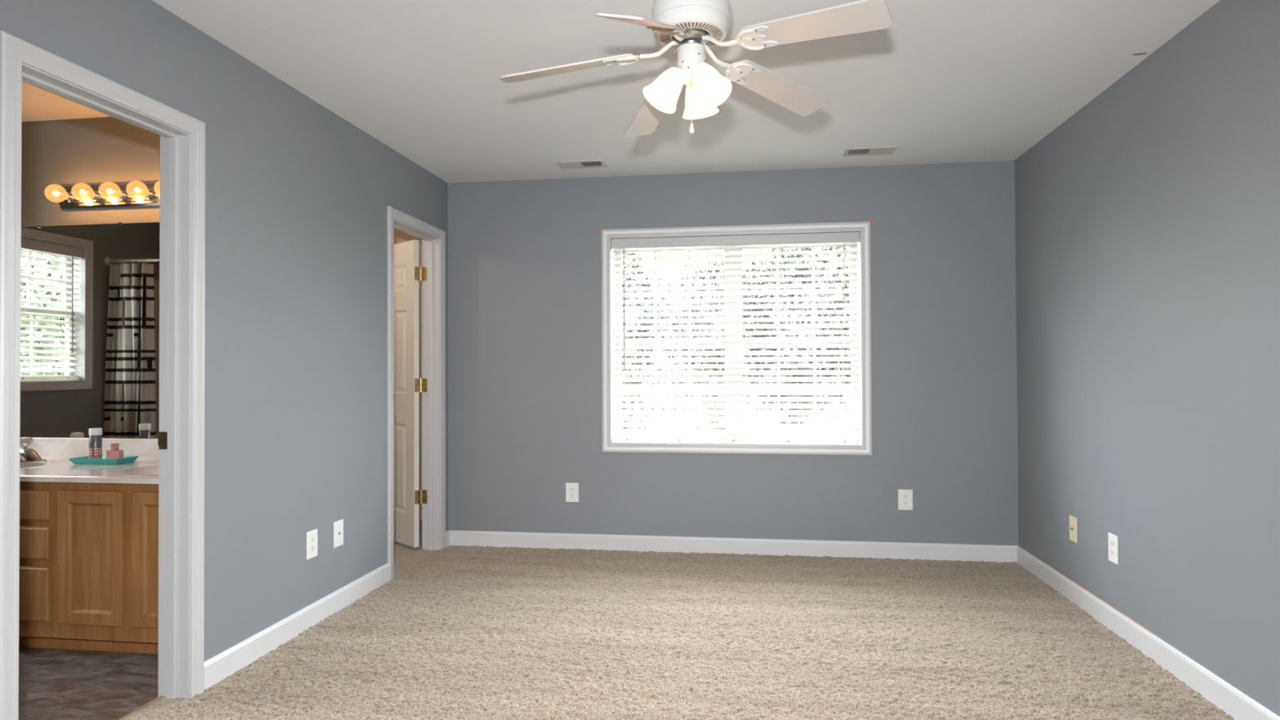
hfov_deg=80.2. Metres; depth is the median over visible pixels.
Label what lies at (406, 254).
door
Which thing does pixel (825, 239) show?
window blind
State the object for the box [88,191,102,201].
socket
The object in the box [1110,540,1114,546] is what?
receptacle
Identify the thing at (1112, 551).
receptacle
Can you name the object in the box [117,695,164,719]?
threshold strip
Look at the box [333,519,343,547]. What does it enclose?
jack plate
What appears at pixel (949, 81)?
ceiling
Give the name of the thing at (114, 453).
perfume bottle
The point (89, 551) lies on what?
bathroom vanity
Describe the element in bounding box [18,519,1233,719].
floor
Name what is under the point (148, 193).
socket
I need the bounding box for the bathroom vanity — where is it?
[18,481,159,653]
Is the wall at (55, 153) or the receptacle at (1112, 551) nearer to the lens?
the receptacle at (1112, 551)
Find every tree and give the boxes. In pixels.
[621,252,674,422]
[657,250,764,429]
[742,246,851,430]
[830,274,851,410]
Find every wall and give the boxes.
[0,0,448,661]
[19,116,159,438]
[393,228,422,519]
[448,160,1018,545]
[1014,0,1279,716]
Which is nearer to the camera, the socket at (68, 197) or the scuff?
the scuff
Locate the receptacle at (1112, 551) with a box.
[1110,549,1114,555]
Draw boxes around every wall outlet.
[306,528,317,559]
[565,482,578,502]
[897,489,912,510]
[1107,532,1118,564]
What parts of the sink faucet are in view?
knob, deck plate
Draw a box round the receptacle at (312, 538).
[310,536,315,542]
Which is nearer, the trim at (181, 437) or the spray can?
the trim at (181, 437)
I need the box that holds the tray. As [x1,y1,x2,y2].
[68,455,138,464]
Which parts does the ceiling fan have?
blade, blade, blade, lamp shade, bulb, pull chain, lamp shade, bulb, lamp shade, blade, blade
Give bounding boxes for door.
[393,240,426,547]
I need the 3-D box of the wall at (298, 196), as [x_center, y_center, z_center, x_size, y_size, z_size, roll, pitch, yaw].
[-1.812,0.018,1.889,0.115,2.500,6.550,0,-1,8]
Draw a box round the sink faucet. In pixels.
[19,436,47,462]
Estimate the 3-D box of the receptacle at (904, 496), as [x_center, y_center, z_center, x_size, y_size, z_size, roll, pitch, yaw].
[1.640,0.843,4.690,0.033,0.025,0.002,0,-1,8]
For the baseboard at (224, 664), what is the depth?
3.31 m
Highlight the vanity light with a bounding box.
[52,182,159,209]
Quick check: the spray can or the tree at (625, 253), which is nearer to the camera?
the spray can
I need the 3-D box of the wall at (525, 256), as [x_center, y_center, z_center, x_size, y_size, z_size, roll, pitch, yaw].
[0.589,0.044,4.987,3.770,2.500,0.260,0,-1,8]
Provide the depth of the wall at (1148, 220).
2.94 m
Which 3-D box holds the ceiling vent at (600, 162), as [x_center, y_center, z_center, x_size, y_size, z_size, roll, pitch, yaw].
[-0.358,-1.195,4.665,0.293,0.022,0.154,0,-1,8]
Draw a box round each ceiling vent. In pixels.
[555,159,607,168]
[842,146,897,156]
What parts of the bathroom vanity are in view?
drawer, drawer, drawer, door panel, door, door, door panel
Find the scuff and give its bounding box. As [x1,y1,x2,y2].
[1132,53,1147,55]
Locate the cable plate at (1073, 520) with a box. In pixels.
[1069,515,1077,542]
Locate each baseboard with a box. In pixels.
[204,529,449,689]
[449,529,1018,562]
[1017,546,1279,719]
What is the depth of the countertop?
3.55 m
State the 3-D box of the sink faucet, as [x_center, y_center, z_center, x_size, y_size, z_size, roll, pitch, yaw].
[-2.965,0.430,3.637,0.190,0.121,0.186,0,-1,-42]
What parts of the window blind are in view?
ladder cord, ladder cord, ladder cord, rail, ladder cord, ladder cord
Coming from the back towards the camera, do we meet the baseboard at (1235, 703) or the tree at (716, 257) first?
the tree at (716, 257)
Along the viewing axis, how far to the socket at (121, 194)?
3.70 m
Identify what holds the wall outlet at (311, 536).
attached to the wall at (298, 196)
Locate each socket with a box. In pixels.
[62,191,76,202]
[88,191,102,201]
[115,189,128,200]
[142,188,155,199]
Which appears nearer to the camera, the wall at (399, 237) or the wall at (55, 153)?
the wall at (55, 153)
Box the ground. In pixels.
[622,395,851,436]
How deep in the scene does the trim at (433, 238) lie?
4.98 m
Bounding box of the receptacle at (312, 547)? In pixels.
[310,545,315,551]
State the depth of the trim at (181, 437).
2.74 m
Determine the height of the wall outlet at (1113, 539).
0.126 m
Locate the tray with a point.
(126, 459)
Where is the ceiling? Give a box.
[22,0,1219,182]
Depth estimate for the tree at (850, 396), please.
22.29 m
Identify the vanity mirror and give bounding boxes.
[19,222,159,438]
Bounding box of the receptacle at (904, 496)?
[902,494,908,498]
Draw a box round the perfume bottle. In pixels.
[106,443,123,459]
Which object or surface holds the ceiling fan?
hanging from the ceiling
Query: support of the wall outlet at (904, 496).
attached to the wall at (525, 256)
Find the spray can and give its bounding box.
[88,427,102,458]
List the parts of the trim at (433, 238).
casing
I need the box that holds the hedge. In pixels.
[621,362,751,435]
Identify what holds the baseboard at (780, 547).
attached to the wall at (525, 256)
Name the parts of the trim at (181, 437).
casing, strike plate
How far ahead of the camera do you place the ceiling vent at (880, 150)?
4.40 m
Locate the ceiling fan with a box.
[499,0,893,137]
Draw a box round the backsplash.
[19,437,159,460]
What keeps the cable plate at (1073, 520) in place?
attached to the wall at (1148, 220)
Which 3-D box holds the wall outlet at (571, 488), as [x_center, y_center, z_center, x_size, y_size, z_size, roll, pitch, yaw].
[-0.446,0.870,4.989,0.086,0.126,0.009,0,-1,8]
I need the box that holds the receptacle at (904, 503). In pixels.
[902,501,908,505]
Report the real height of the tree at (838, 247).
5.621 m
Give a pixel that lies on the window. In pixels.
(864, 248)
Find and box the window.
[600,221,871,455]
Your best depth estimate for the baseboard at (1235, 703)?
3.01 m
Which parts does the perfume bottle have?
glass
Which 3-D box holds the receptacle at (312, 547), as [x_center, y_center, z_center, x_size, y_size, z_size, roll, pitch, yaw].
[-1.512,0.873,3.510,0.002,0.025,0.033,0,-1,8]
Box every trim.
[0,30,205,719]
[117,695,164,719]
[387,205,445,580]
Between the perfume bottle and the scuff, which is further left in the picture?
the perfume bottle
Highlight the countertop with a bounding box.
[19,437,159,484]
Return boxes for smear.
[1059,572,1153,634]
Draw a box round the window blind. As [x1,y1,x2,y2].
[610,231,860,444]
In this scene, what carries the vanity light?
attached to the wall at (55, 153)
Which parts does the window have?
sash, sash, sash, sash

